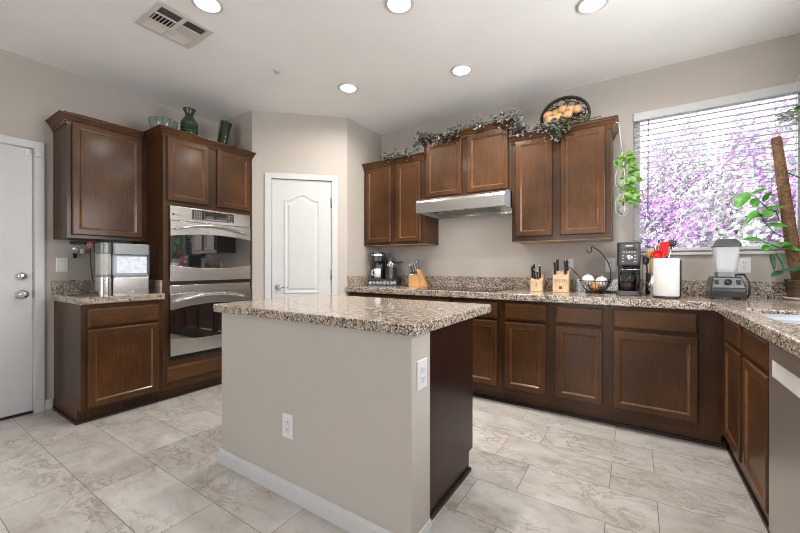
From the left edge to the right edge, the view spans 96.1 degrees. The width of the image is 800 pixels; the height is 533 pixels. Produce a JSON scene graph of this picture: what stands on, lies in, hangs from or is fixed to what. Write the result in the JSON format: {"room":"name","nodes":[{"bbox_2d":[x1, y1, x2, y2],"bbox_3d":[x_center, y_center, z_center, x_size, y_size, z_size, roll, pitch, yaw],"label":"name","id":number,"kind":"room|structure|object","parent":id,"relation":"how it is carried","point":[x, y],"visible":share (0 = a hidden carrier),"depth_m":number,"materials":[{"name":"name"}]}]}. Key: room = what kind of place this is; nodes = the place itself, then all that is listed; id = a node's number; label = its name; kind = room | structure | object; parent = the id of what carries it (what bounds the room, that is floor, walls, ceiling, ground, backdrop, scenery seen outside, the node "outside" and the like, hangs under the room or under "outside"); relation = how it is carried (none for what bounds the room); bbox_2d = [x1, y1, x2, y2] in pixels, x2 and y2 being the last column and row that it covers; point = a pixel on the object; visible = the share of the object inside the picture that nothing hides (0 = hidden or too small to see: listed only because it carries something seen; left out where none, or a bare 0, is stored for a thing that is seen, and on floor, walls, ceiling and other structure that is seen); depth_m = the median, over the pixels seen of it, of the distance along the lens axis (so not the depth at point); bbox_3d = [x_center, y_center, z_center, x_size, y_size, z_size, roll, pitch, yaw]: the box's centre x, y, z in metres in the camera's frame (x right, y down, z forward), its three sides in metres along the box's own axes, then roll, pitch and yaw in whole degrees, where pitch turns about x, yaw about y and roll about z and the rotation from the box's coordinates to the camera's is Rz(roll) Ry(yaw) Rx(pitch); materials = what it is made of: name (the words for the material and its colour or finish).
{"room":"kitchen","nodes":[
{"label":"kitchen","id":0,"kind":"room"},
{"bbox_2d":[0,49,217,405],"bbox_3d":[-3.295,-0.230,2.202,0.140,2.732,7.280,0,0,33],"label":"wall","id":1,"kind":"structure","parent":0,"point":[31,91],"depth_m":2.87,"materials":[{"name":"paint"}]},
{"bbox_2d":[0,143,32,420],"bbox_3d":[-3.055,0.114,2.441,0.121,2.039,0.808,0,0,33],"label":"door","id":2,"kind":"structure","parent":1,"relation":"in","point":[16,213],"depth_m":2.71,"materials":[{"name":"white paint"}]},
{"bbox_2d":[24,149,29,155],"bbox_3d":[-2.857,-0.875,2.755,0.012,0.051,0.030,0,0,33],"label":"sensor","id":3,"kind":"object","parent":2,"relation":"attached to","point":[26,151],"visible":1,"depth_m":2.75,"materials":[{"name":"white plastic"}]},
{"bbox_2d":[0,134,44,412],"bbox_3d":[-3.110,0.084,2.472,0.156,2.104,0.937,0,0,33],"label":"trim","id":4,"kind":"structure","parent":1,"relation":"attached to","point":[38,163],"depth_m":2.79,"materials":[{"name":"white paint"}]},
{"bbox_2d":[45,398,52,410],"bbox_3d":[-2.783,1.093,2.849,0.012,0.086,0.048,0,0,33],"label":"baseboard","id":5,"kind":"structure","parent":1,"relation":"attached to","point":[48,402],"depth_m":2.84,"materials":[{"name":"white paint"}]},
{"bbox_2d":[56,257,67,271],"bbox_3d":[-2.740,-0.014,2.917,0.008,0.118,0.074,0,0,33],"label":"light switch","id":6,"kind":"object","parent":1,"relation":"attached to","point":[61,262],"visible":1,"depth_m":2.91,"materials":[{"name":"white plastic"}]},
{"bbox_2d":[51,280,94,293],"bbox_3d":[-2.622,0.166,3.087,0.020,0.106,0.547,0,0,33],"label":"backsplash","id":7,"kind":"structure","parent":1,"relation":"attached to","point":[64,286],"depth_m":2.96,"materials":[{"name":"stone"}]},
{"bbox_2d":[70,241,99,245],"bbox_3d":[-2.651,-0.193,3.033,0.031,0.036,0.200,0,0,33],"label":"key rack","id":8,"kind":"object","parent":1,"relation":"attached to","point":[82,243],"visible":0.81,"depth_m":3.00,"materials":[{"name":"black metal"}]},
{"bbox_2d":[72,245,76,257],"bbox_3d":[-2.683,-0.124,2.967,0.010,0.110,0.032,0,0,33],"label":"bunch","id":9,"kind":"object","parent":8,"relation":"hanging from","point":[73,249],"visible":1,"depth_m":2.96,"materials":[{"name":"silver metal"}]},
{"bbox_2d":[45,109,147,242],"bbox_3d":[-2.482,-0.684,2.975,0.375,0.936,0.582,0,0,33],"label":"upper cabinet","id":10,"kind":"object","parent":1,"relation":"attached to","point":[100,167],"visible":1,"depth_m":2.85,"materials":[{"name":"brown wood"}]},
{"bbox_2d":[149,280,161,292],"bbox_3d":[-2.227,0.166,3.144,0.578,0.106,0.020,0,0,33],"label":"backsplash","id":11,"kind":"structure","parent":1,"relation":"attached to","point":[155,286],"depth_m":3.02,"materials":[{"name":"stone"}]},
{"bbox_2d":[218,111,251,300],"bbox_3d":[-1.743,-0.231,3.887,0.620,2.732,0.100,0,0,33],"label":"wall","id":12,"kind":"structure","parent":0,"point":[240,136],"depth_m":3.75,"materials":[{"name":"paint"}]},
{"bbox_2d":[252,110,346,299],"bbox_3d":[-1.049,-0.231,3.818,0.962,2.732,0.100,0,0,-11],"label":"wall","id":13,"kind":"structure","parent":0,"point":[292,143],"depth_m":3.75,"materials":[{"name":"paint"}]},
{"bbox_2d":[265,172,337,298],"bbox_3d":[-1.027,0.083,3.763,0.740,2.105,0.016,0,0,-11],"label":"trim","id":14,"kind":"structure","parent":13,"relation":"attached to","point":[268,175],"depth_m":3.72,"materials":[{"name":"white paint"}]},
{"bbox_2d":[272,179,331,298],"bbox_3d":[-1.020,0.109,3.767,0.618,2.029,0.091,0,0,-11],"label":"door","id":15,"kind":"structure","parent":13,"relation":"in","point":[301,209],"depth_m":3.77,"materials":[{"name":"white paint"}]},
{"bbox_2d":[347,118,380,295],"bbox_3d":[-0.440,-0.231,4.149,0.100,2.732,0.619,0,0,33],"label":"wall","id":16,"kind":"structure","parent":0,"point":[363,144],"depth_m":4.02,"materials":[{"name":"paint"}]},
{"bbox_2d":[347,275,373,286],"bbox_3d":[-0.390,0.159,4.115,0.020,0.112,0.620,0,0,33],"label":"backsplash","id":17,"kind":"structure","parent":16,"relation":"attached to","point":[351,280],"depth_m":3.99,"materials":[{"name":"stone"}]},
{"bbox_2d":[0,384,767,532],"bbox_3d":[-1.160,1.189,0.811,5.240,0.100,7.280,0,0,33],"label":"floor","id":18,"kind":"structure","parent":0,"point":[155,467],"depth_m":1.91,"materials":[{"name":"tile"}]},
{"bbox_2d":[52,299,162,424],"bbox_3d":[-2.366,0.703,2.923,0.629,0.866,0.544,0,0,33],"label":"base cabinet","id":19,"kind":"object","parent":18,"relation":"on","point":[108,357],"visible":0.89,"depth_m":2.73,"materials":[{"name":"brown wood"}]},
{"bbox_2d":[51,280,164,304],"bbox_3d":[-2.358,0.192,2.916,0.649,0.156,0.547,0,0,33],"label":"countertop","id":20,"kind":"structure","parent":19,"relation":"on","point":[58,288],"depth_m":2.86,"materials":[{"name":"stone"}]},
{"bbox_2d":[65,292,84,294],"bbox_3d":[-2.491,0.209,2.758,0.120,0.020,0.120,0,0,33],"label":"dish","id":21,"kind":"object","parent":20,"relation":"on","point":[68,293],"visible":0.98,"depth_m":2.73,"materials":[{"name":"green glass"}]},
{"bbox_2d":[86,242,93,279],"bbox_3d":[-2.619,-0.050,3.042,0.030,0.322,0.053,0,0,14],"label":"flower ornament","id":22,"kind":"object","parent":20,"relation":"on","point":[90,245],"visible":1,"depth_m":3.05,"materials":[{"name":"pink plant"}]},
{"bbox_2d":[95,243,148,295],"bbox_3d":[-2.255,0.021,2.880,0.323,0.398,0.329,0,0,33],"label":"ice maker","id":23,"kind":"object","parent":20,"relation":"on","point":[120,268],"visible":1,"depth_m":2.78,"materials":[{"name":"metal"}]},
{"bbox_2d":[132,124,255,400],"bbox_3d":[-1.986,-0.012,3.480,0.655,2.294,0.895,0,0,33],"label":"tall cabinet","id":24,"kind":"object","parent":18,"relation":"on","point":[185,169],"visible":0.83,"depth_m":3.14,"materials":[{"name":"brown wood"}]},
{"bbox_2d":[148,116,178,128],"bbox_3d":[-2.082,-1.197,3.164,0.232,0.165,0.227,0,0,33],"label":"glass bowl","id":25,"kind":"object","parent":24,"relation":"on","point":[153,121],"visible":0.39,"depth_m":3.08,"materials":[{"name":"glass"}]},
{"bbox_2d":[180,107,197,134],"bbox_3d":[-1.945,-1.282,3.319,0.148,0.335,0.148,0,0,33],"label":"glass vase","id":26,"kind":"object","parent":24,"relation":"on","point":[188,124],"visible":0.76,"depth_m":3.28,"materials":[{"name":"green glass"}]},
{"bbox_2d":[169,205,249,360],"bbox_3d":[-1.714,0.141,3.322,0.105,1.313,0.749,0,0,33],"label":"double oven","id":27,"kind":"object","parent":24,"relation":"in","point":[209,251],"visible":0.94,"depth_m":3.24,"materials":[{"name":"silver metal"}]},
{"bbox_2d":[217,120,231,143],"bbox_3d":[-1.765,-1.287,3.601,0.111,0.335,0.159,0,0,41],"label":"glass tumbler","id":28,"kind":"object","parent":24,"relation":"on","point":[225,126],"visible":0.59,"depth_m":3.56,"materials":[{"name":"green glass"}]},
{"bbox_2d":[218,313,472,532],"bbox_3d":[-0.293,0.701,2.051,1.321,0.876,0.774,0,0,33],"label":"kitchen island","id":29,"kind":"object","parent":18,"relation":"on","point":[368,451],"visible":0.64,"depth_m":1.66,"materials":[{"name":"paint"}]},
{"bbox_2d":[282,412,292,439],"bbox_3d":[-0.554,0.785,1.770,0.078,0.120,0.008,0,0,33],"label":"power outlet","id":30,"kind":"object","parent":29,"relation":"attached to","point":[287,419],"visible":1,"depth_m":1.77,"materials":[{"name":"white plastic"}]},
{"bbox_2d":[213,294,490,335],"bbox_3d":[-0.280,0.240,2.079,1.367,0.044,0.872,0,0,33],"label":"island countertop","id":31,"kind":"structure","parent":29,"relation":"on","point":[406,317],"depth_m":1.78,"materials":[{"name":"stone"}]},
{"bbox_2d":[417,357,426,391],"bbox_3d":[0.090,0.433,1.444,0.008,0.120,0.078,0,0,33],"label":"power outlet","id":32,"kind":"object","parent":29,"relation":"attached to","point":[421,364],"visible":1,"depth_m":1.44,"materials":[{"name":"white plastic"}]},
{"bbox_2d":[349,292,374,296],"bbox_3d":[-0.244,0.703,4.003,0.344,0.866,0.610,0,0,33],"label":"base cabinet","id":33,"kind":"object","parent":18,"relation":"on","point":[359,294],"visible":0.11,"depth_m":3.75,"materials":[{"name":"brown wood"}]},
{"bbox_2d":[375,293,406,298],"bbox_3d":[0.062,0.703,3.804,0.384,0.866,0.610,0,0,33],"label":"base cabinet","id":34,"kind":"object","parent":18,"relation":"on","point":[377,295],"visible":0.1,"depth_m":3.55,"materials":[{"name":"brown wood"}]},
{"bbox_2d":[346,275,799,358],"bbox_3d":[0.548,0.189,2.233,3.652,0.167,2.750,0,0,33],"label":"countertop","id":35,"kind":"structure","parent":34,"relation":"on","point":[765,297],"depth_m":2.60,"materials":[{"name":"stone"}]},
{"bbox_2d":[371,252,385,278],"bbox_3d":[-0.243,-0.008,4.094,0.136,0.300,0.234,0,0,8],"label":"coffee maker","id":36,"kind":"object","parent":35,"relation":"on","point":[378,258],"visible":0.91,"depth_m":4.03,"materials":[{"name":"black plastic"}]},
{"bbox_2d":[371,269,380,277],"bbox_3d":[-0.261,0.074,4.040,0.102,0.100,0.080,0,0,39],"label":"mug","id":37,"kind":"object","parent":36,"relation":"on","point":[377,272],"visible":1,"depth_m":4.00,"materials":[{"name":"ceramic"}]},
{"bbox_2d":[384,267,396,278],"bbox_3d":[-0.103,0.071,4.052,0.146,0.142,0.146,0,0,8],"label":"milk frother","id":38,"kind":"object","parent":35,"relation":"on","point":[390,272],"visible":0.98,"depth_m":3.99,"materials":[{"name":"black metal"}]},
{"bbox_2d":[386,261,402,265],"bbox_3d":[-0.063,-0.031,4.046,0.191,0.062,0.110,0,0,8],"label":"pan","id":39,"kind":"object","parent":38,"relation":"on","point":[388,263],"visible":1,"depth_m":4.01,"materials":[{"name":"silver metal"}]},
{"bbox_2d":[409,269,428,286],"bbox_3d":[0.202,0.121,3.841,0.199,0.189,0.125,0,0,13],"label":"knife block","id":40,"kind":"object","parent":35,"relation":"on","point":[417,280],"visible":1,"depth_m":3.78,"materials":[{"name":"brown wood"}]},
{"bbox_2d":[417,286,510,291],"bbox_3d":[0.617,0.213,3.442,0.770,0.006,0.500,0,0,33],"label":"cooktop","id":41,"kind":"object","parent":35,"relation":"in","point":[478,289],"visible":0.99,"depth_m":3.44,"materials":[{"name":"black glass"}]},
{"bbox_2d":[530,274,544,291],"bbox_3d":[1.219,0.142,3.186,0.100,0.150,0.141,0,0,30],"label":"knife block","id":42,"kind":"object","parent":35,"relation":"on","point":[538,285],"visible":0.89,"depth_m":3.13,"materials":[{"name":"brown wood"}]},
{"bbox_2d":[553,270,569,292],"bbox_3d":[1.384,0.122,3.078,0.122,0.190,0.161,0,0,30],"label":"knife block","id":43,"kind":"object","parent":35,"relation":"on","point":[561,282],"visible":0.91,"depth_m":3.02,"materials":[{"name":"brown wood"}]},
{"bbox_2d":[556,258,558,270],"bbox_3d":[1.351,0.001,3.082,0.022,0.145,0.045,0,0,33],"label":"kitchen knife","id":44,"kind":"object","parent":43,"relation":"in","point":[557,259],"visible":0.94,"depth_m":3.07,"materials":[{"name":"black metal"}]},
{"bbox_2d":[564,260,566,274],"bbox_3d":[1.389,0.021,3.019,0.022,0.159,0.048,0,0,33],"label":"kitchen knife","id":45,"kind":"object","parent":43,"relation":"in","point":[565,261],"visible":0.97,"depth_m":3.01,"materials":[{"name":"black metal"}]},
{"bbox_2d":[579,246,610,293],"bbox_3d":[1.594,0.024,2.942,0.232,0.388,0.232,0,0,33],"label":"wire basket","id":46,"kind":"object","parent":35,"relation":"on","point":[600,291],"visible":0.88,"depth_m":2.90,"materials":[{"name":"brown metal"}]},
{"bbox_2d":[582,273,593,284],"bbox_3d":[1.541,0.104,2.947,0.092,0.095,0.091,0,0,33],"label":"onion","id":47,"kind":"object","parent":46,"relation":"in","point":[588,277],"visible":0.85,"depth_m":2.92,"materials":[{"name":"white food"}]},
{"bbox_2d":[590,282,599,289],"bbox_3d":[1.583,0.156,2.919,0.072,0.077,0.071,0,0,33],"label":"onion","id":48,"kind":"object","parent":46,"relation":"in","point":[592,284],"visible":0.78,"depth_m":2.90,"materials":[{"name":"orange food"}]},
{"bbox_2d":[595,276,607,286],"bbox_3d":[1.628,0.118,2.902,0.092,0.095,0.091,0,0,33],"label":"onion","id":49,"kind":"object","parent":46,"relation":"in","point":[601,278],"visible":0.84,"depth_m":2.87,"materials":[{"name":"white food"}]},
{"bbox_2d":[616,242,642,295],"bbox_3d":[1.766,0.018,2.768,0.174,0.400,0.242,0,0,33],"label":"coffee maker","id":50,"kind":"object","parent":35,"relation":"on","point":[628,253],"visible":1,"depth_m":2.70,"materials":[{"name":"grey plastic"}]},
{"bbox_2d":[622,266,635,268],"bbox_3d":[1.750,0.010,2.751,0.090,0.027,0.090,0,0,33],"label":"basket","id":51,"kind":"object","parent":50,"relation":"on","point":[623,267],"depth_m":2.72,"materials":[{"name":"black plastic"}]},
{"bbox_2d":[645,273,652,295],"bbox_3d":[1.896,0.132,2.667,0.128,0.172,0.128,0,0,33],"label":"utensil crock","id":52,"kind":"object","parent":35,"relation":"on","point":[648,276],"visible":0.39,"depth_m":2.65,"materials":[{"name":"metal"}]},
{"bbox_2d":[642,256,648,272],"bbox_3d":[1.841,0.059,2.670,0.066,0.281,0.031,0,0,-12],"label":"spoon","id":53,"kind":"object","parent":52,"relation":"in","point":[645,260],"visible":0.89,"depth_m":2.67,"materials":[{"name":"plastic"}]},
{"bbox_2d":[642,256,648,264],"bbox_3d":[1.824,-0.046,2.667,0.043,0.072,0.014,0,0,33],"label":"spoon bowl","id":54,"kind":"object","parent":53,"relation":"on","point":[645,260],"depth_m":2.66,"materials":[{"name":"black plastic"}]},
{"bbox_2d":[646,250,652,272],"bbox_3d":[1.842,0.038,2.653,0.049,0.323,0.065,0,0,33],"label":"wooden spoon","id":55,"kind":"object","parent":52,"relation":"in","point":[648,252],"visible":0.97,"depth_m":2.63,"materials":[{"name":"brown wood"}]},
{"bbox_2d":[646,250,652,258],"bbox_3d":[1.829,-0.091,2.634,0.049,0.066,0.019,0,0,33],"label":"spoon bowl","id":56,"kind":"object","parent":55,"relation":"on","point":[649,252],"depth_m":2.63,"materials":[{"name":"brown wood"}]},
{"bbox_2d":[652,250,663,257],"bbox_3d":[1.877,0.040,2.619,0.066,0.319,0.082,0,0,33],"label":"ladle","id":57,"kind":"object","parent":52,"relation":"in","point":[657,253],"visible":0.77,"depth_m":2.61,"materials":[{"name":"plastic"}]},
{"bbox_2d":[659,241,669,257],"bbox_3d":[1.899,0.010,2.631,0.047,0.380,0.132,0,0,-14],"label":"spatula","id":58,"kind":"object","parent":52,"relation":"in","point":[664,246],"visible":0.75,"depth_m":2.59,"materials":[{"name":"plastic"}]},
{"bbox_2d":[666,239,678,257],"bbox_3d":[1.932,0.000,2.603,0.042,0.400,0.135,0,0,-26],"label":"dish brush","id":59,"kind":"object","parent":52,"relation":"in","point":[673,243],"visible":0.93,"depth_m":2.57,"materials":[{"name":"white plastic"}]},
{"bbox_2d":[653,257,681,298],"bbox_3d":[1.863,0.076,2.510,0.163,0.284,0.156,0,0,33],"label":"paper towel roll","id":60,"kind":"object","parent":35,"relation":"on","point":[667,272],"visible":1,"depth_m":2.46,"materials":[{"name":"white paper"}]},
{"bbox_2d":[705,239,750,299],"bbox_3d":[2.245,0.016,2.464,0.208,0.404,0.247,0,0,33],"label":"blender","id":61,"kind":"object","parent":35,"relation":"on","point":[722,284],"visible":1,"depth_m":2.40,"materials":[{"name":"black plastic"}]},
{"bbox_2d":[714,272,735,276],"bbox_3d":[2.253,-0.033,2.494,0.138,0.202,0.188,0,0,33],"label":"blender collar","id":62,"kind":"object","parent":61,"relation":"on","point":[717,274],"depth_m":2.44,"materials":[{"name":"clear plastic"}]},
{"bbox_2d":[759,313,799,323],"bbox_3d":[1.839,0.340,1.523,0.433,0.200,0.558,0,0,33],"label":"sink","id":63,"kind":"object","parent":35,"relation":"in","point":[784,318],"visible":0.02,"depth_m":1.79,"materials":[{"name":"metal"}]},
{"bbox_2d":[782,296,799,300],"bbox_3d":[2.637,0.210,2.339,0.204,0.018,0.204,0,0,33],"label":"saucer","id":64,"kind":"object","parent":35,"relation":"on","point":[784,297],"visible":0.81,"depth_m":2.34,"materials":[{"name":"ceramic"}]},
{"bbox_2d":[734,136,799,297],"bbox_3d":[2.512,-0.330,2.352,0.443,1.082,0.214,0,0,11],"label":"climbing plant","id":65,"kind":"object","parent":64,"relation":"on","point":[791,243],"visible":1,"depth_m":2.38,"materials":[{"name":"green plant"}]},
{"bbox_2d":[407,295,503,401],"bbox_3d":[0.606,0.704,3.449,0.914,0.866,0.610,0,0,33],"label":"base cabinet","id":66,"kind":"object","parent":18,"relation":"on","point":[486,327],"visible":0.37,"depth_m":3.03,"materials":[{"name":"brown wood"}]},
{"bbox_2d":[501,300,551,411],"bbox_3d":[1.149,0.705,3.095,0.380,0.866,0.610,0,0,33],"label":"base cabinet","id":67,"kind":"object","parent":18,"relation":"on","point":[525,325],"visible":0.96,"depth_m":2.85,"materials":[{"name":"brown wood"}]},
{"bbox_2d":[551,302,607,423],"bbox_3d":[1.467,0.706,2.888,0.379,0.866,0.610,0,0,33],"label":"base cabinet","id":68,"kind":"object","parent":18,"relation":"on","point":[579,332],"visible":0.94,"depth_m":2.64,"materials":[{"name":"brown wood"}]},
{"bbox_2d":[608,305,723,447],"bbox_3d":[1.885,0.706,2.615,0.618,0.866,0.610,0,0,33],"label":"base cabinet","id":69,"kind":"object","parent":18,"relation":"on","point":[666,366],"visible":0.98,"depth_m":2.36,"materials":[{"name":"brown wood"}]},
{"bbox_2d":[723,317,769,532],"bbox_3d":[2.026,0.707,1.728,0.624,0.866,1.183,0,0,33],"label":"base cabinet","id":70,"kind":"object","parent":18,"relation":"on","point":[746,353],"visible":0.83,"depth_m":1.70,"materials":[{"name":"brown wood"}]},
{"bbox_2d":[769,342,799,532],"bbox_3d":[1.516,0.710,0.994,0.577,0.862,0.594,0,0,33],"label":"dishwasher","id":71,"kind":"object","parent":18,"relation":"on","point":[784,367],"visible":0.91,"depth_m":1.26,"materials":[{"name":"grey metal"}]},
{"bbox_2d":[0,0,799,134],"bbox_3d":[-1.158,-1.643,0.807,5.240,0.100,7.280,0,0,33],"label":"ceiling","id":72,"kind":"structure","parent":0,"point":[400,65],"depth_m":2.60,"materials":[{"name":"paint"}]},
{"bbox_2d":[133,0,213,48],"bbox_3d":[-1.495,-1.589,2.386,0.348,0.010,0.348,0,0,33],"label":"ceiling vent","id":73,"kind":"object","parent":72,"relation":"in","point":[159,18],"visible":1,"depth_m":2.37,"materials":[{"name":"metal"}]},
{"bbox_2d":[191,0,222,13],"bbox_3d":[-1.165,-1.588,2.174,0.176,0.012,0.176,0,0,33],"label":"recessed light","id":74,"kind":"object","parent":72,"relation":"in","point":[208,6],"visible":1,"depth_m":2.19,"materials":[{"name":"white paint"}]},
{"bbox_2d":[338,82,357,92],"bbox_3d":[-0.462,-1.589,3.204,0.176,0.012,0.176,0,0,33],"label":"recessed light","id":75,"kind":"object","parent":72,"relation":"in","point":[346,87],"visible":1,"depth_m":3.19,"materials":[{"name":"white paint"}]},
{"bbox_2d":[385,0,413,13],"bbox_3d":[-0.004,-1.587,2.175,0.176,0.012,0.176,0,0,33],"label":"recessed light","id":76,"kind":"object","parent":72,"relation":"in","point":[394,6],"visible":1,"depth_m":2.19,"materials":[{"name":"white paint"}]},
{"bbox_2d":[451,64,472,75],"bbox_3d":[0.500,-1.588,2.911,0.176,0.012,0.176,0,0,33],"label":"recessed light","id":77,"kind":"object","parent":72,"relation":"in","point":[459,69],"visible":1,"depth_m":2.90,"materials":[{"name":"white paint"}]},
{"bbox_2d":[576,0,608,13],"bbox_3d":[1.164,-1.587,2.175,0.176,0.012,0.176,0,0,33],"label":"recessed light","id":78,"kind":"object","parent":72,"relation":"in","point":[583,6],"visible":1,"depth_m":2.19,"materials":[{"name":"white paint"}]},
{"bbox_2d":[776,76,799,122],"bbox_3d":[2.646,-1.264,2.344,0.274,0.656,0.288,0,0,-14],"label":"hanging plant","id":79,"kind":"object","parent":72,"relation":"hanging from","point":[796,111],"visible":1,"depth_m":2.40,"materials":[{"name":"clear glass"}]},
{"bbox_2d":[381,33,799,281],"bbox_3d":[0.791,-0.229,3.800,4.960,2.732,0.140,0,0,33],"label":"wall","id":80,"kind":"structure","parent":0,"point":[476,246],"depth_m":3.07,"materials":[{"name":"paint"}]},
{"bbox_2d":[362,152,438,246],"bbox_3d":[0.015,-0.694,3.997,0.825,0.922,0.376,0,0,33],"label":"upper cabinet","id":81,"kind":"object","parent":80,"relation":"attached to","point":[392,190],"visible":0.97,"depth_m":3.88,"materials":[{"name":"brown wood"}]},
{"bbox_2d":[419,118,526,198],"bbox_3d":[0.697,-0.987,3.552,0.984,0.622,0.376,0,0,33],"label":"upper cabinet","id":82,"kind":"object","parent":80,"relation":"attached to","point":[479,161],"visible":0.76,"depth_m":3.38,"materials":[{"name":"brown wood"}]},
{"bbox_2d":[380,110,511,164],"bbox_3d":[0.382,-1.241,3.515,1.437,0.289,0.127,0,0,33],"label":"ivy garland","id":83,"kind":"object","parent":82,"relation":"on","point":[445,134],"visible":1,"depth_m":3.51},
{"bbox_2d":[416,189,511,218],"bbox_3d":[0.658,-0.599,3.502,0.871,0.162,0.501,0,0,33],"label":"range hood","id":84,"kind":"object","parent":82,"relation":"attached to","point":[499,201],"visible":0.85,"depth_m":3.35,"materials":[{"name":"metal"}]},
{"bbox_2d":[508,115,618,243],"bbox_3d":[1.399,-0.681,3.094,0.829,0.930,0.376,0,0,33],"label":"upper cabinet","id":85,"kind":"object","parent":80,"relation":"attached to","point":[562,190],"visible":0.95,"depth_m":2.94,"materials":[{"name":"brown wood"}]},
{"bbox_2d":[506,105,601,141],"bbox_3d":[1.235,-1.209,2.955,0.735,0.391,0.120,0,0,33],"label":"ivy garland","id":86,"kind":"object","parent":85,"relation":"attached to","point":[559,135],"visible":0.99,"depth_m":2.95},
{"bbox_2d":[540,95,590,128],"bbox_3d":[1.399,-1.269,3.056,0.398,0.323,0.110,0,0,33],"label":"wicker tray","id":87,"kind":"object","parent":85,"relation":"on","point":[569,97],"visible":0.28,"depth_m":3.02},
{"bbox_2d":[543,110,552,119],"bbox_3d":[1.281,-1.305,3.103,0.084,0.089,0.080,0,0,33],"label":"gourd","id":88,"kind":"object","parent":87,"relation":"in","point":[548,113],"visible":0.62,"depth_m":3.08,"materials":[{"name":"food"}]},
{"bbox_2d":[546,115,553,123],"bbox_3d":[1.272,-1.246,3.049,0.072,0.078,0.068,0,0,33],"label":"gourd","id":89,"kind":"object","parent":87,"relation":"in","point":[550,117],"visible":0.62,"depth_m":3.03,"materials":[{"name":"food"}]},
{"bbox_2d":[553,111,562,122],"bbox_3d":[1.332,-1.260,3.030,0.088,0.093,0.084,0,0,33],"label":"gourd","id":90,"kind":"object","parent":87,"relation":"in","point":[556,115],"visible":0.7,"depth_m":3.00,"materials":[{"name":"food"}]},
{"bbox_2d":[558,104,566,113],"bbox_3d":[1.385,-1.334,3.053,0.088,0.093,0.084,0,0,33],"label":"gourd","id":91,"kind":"object","parent":87,"relation":"in","point":[561,109],"visible":0.62,"depth_m":3.02,"materials":[{"name":"food"}]},
{"bbox_2d":[563,109,572,118],"bbox_3d":[1.390,-1.263,2.978,0.072,0.078,0.068,0,0,33],"label":"gourd","id":92,"kind":"object","parent":87,"relation":"in","point":[568,114],"visible":0.91,"depth_m":2.96,"materials":[{"name":"food"}]},
{"bbox_2d":[565,104,573,112],"bbox_3d":[1.426,-1.320,3.014,0.084,0.089,0.080,0,0,33],"label":"gourd","id":93,"kind":"object","parent":87,"relation":"in","point":[570,107],"visible":0.56,"depth_m":2.98,"materials":[{"name":"food"}]},
{"bbox_2d":[573,103,581,113],"bbox_3d":[1.467,-1.311,2.982,0.076,0.082,0.072,0,0,33],"label":"gourd","id":94,"kind":"object","parent":87,"relation":"in","point":[577,109],"visible":0.97,"depth_m":2.96,"materials":[{"name":"food"}]},
{"bbox_2d":[613,122,644,216],"bbox_3d":[1.750,-0.751,2.759,0.219,0.732,0.139,0,0,25],"label":"planter","id":95,"kind":"object","parent":85,"relation":"hanging from","point":[622,183],"visible":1,"depth_m":2.75,"materials":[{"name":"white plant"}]},
{"bbox_2d":[565,259,573,271],"bbox_3d":[1.520,-0.012,3.235,0.074,0.118,0.008,0,0,33],"label":"power outlet","id":96,"kind":"object","parent":80,"relation":"attached to","point":[571,261],"visible":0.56,"depth_m":3.22,"materials":[{"name":"white plastic"}]},
{"bbox_2d":[397,275,786,297],"bbox_3d":[1.295,0.161,3.375,3.609,0.112,0.020,0,0,33],"label":"backsplash","id":97,"kind":"structure","parent":80,"relation":"attached to","point":[763,289],"depth_m":3.21,"materials":[{"name":"stone"}]},
{"bbox_2d":[605,258,614,271],"bbox_3d":[1.790,-0.015,3.059,0.074,0.118,0.008,0,0,33],"label":"power outlet","id":98,"kind":"object","parent":80,"relation":"attached to","point":[611,261],"visible":0.8,"depth_m":3.06,"materials":[{"name":"white plastic"}]},
{"bbox_2d":[641,251,784,255],"bbox_3d":[2.370,-0.099,2.721,1.015,0.022,0.102,0,0,33],"label":"trim","id":99,"kind":"structure","parent":80,"relation":"attached to","point":[733,252],"depth_m":2.65,"materials":[{"name":"white paint"}]},
{"bbox_2d":[633,93,799,252],"bbox_3d":[2.413,-0.685,2.786,1.016,1.163,0.045,0,0,33],"label":"window","id":100,"kind":"structure","parent":80,"relation":"in","point":[636,232],"depth_m":2.79,"materials":[{"name":"white paint"}]},
{"bbox_2d":[634,81,799,251],"bbox_3d":[2.366,-0.692,2.714,1.012,1.137,0.074,0,0,33],"label":"window blind","id":101,"kind":"object","parent":100,"relation":"attached to","point":[786,89],"visible":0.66,"depth_m":2.71,"materials":[{"name":"white paint"}]},
{"bbox_2d":[737,257,750,272],"bbox_3d":[2.492,-0.009,2.602,0.074,0.112,0.008,0,0,33],"label":"power outlet","id":102,"kind":"object","parent":80,"relation":"attached to","point":[743,264],"visible":1,"depth_m":2.60,"materials":[{"name":"white plastic"}]},
{"label":"outside","id":103,"kind":"structure","parent":0,"visible":0},
{"bbox_3d":[7.275,1.333,9.135,18.000,0.100,15.840,0,0,33],"label":"ground","id":104,"kind":"structure","parent":103,"visible":0},
{"bbox_2d":[640,112,774,247],"bbox_3d":[5.300,-0.736,6.804,3.763,4.584,1.776,0,0,40],"label":"flowering bush","id":105,"kind":"object","parent":104,"relation":"on","point":[643,237],"visible":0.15,"depth_m":6.70,"materials":[{"name":"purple plant"}]},
{"bbox_2d":[642,96,795,247],"bbox_3d":[4.628,-0.364,4.366,2.842,3.764,2.060,0,0,26],"label":"flowering bush","id":106,"kind":"object","parent":104,"relation":"on","point":[705,237],"visible":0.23,"depth_m":4.46,"materials":[{"name":"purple plant"}]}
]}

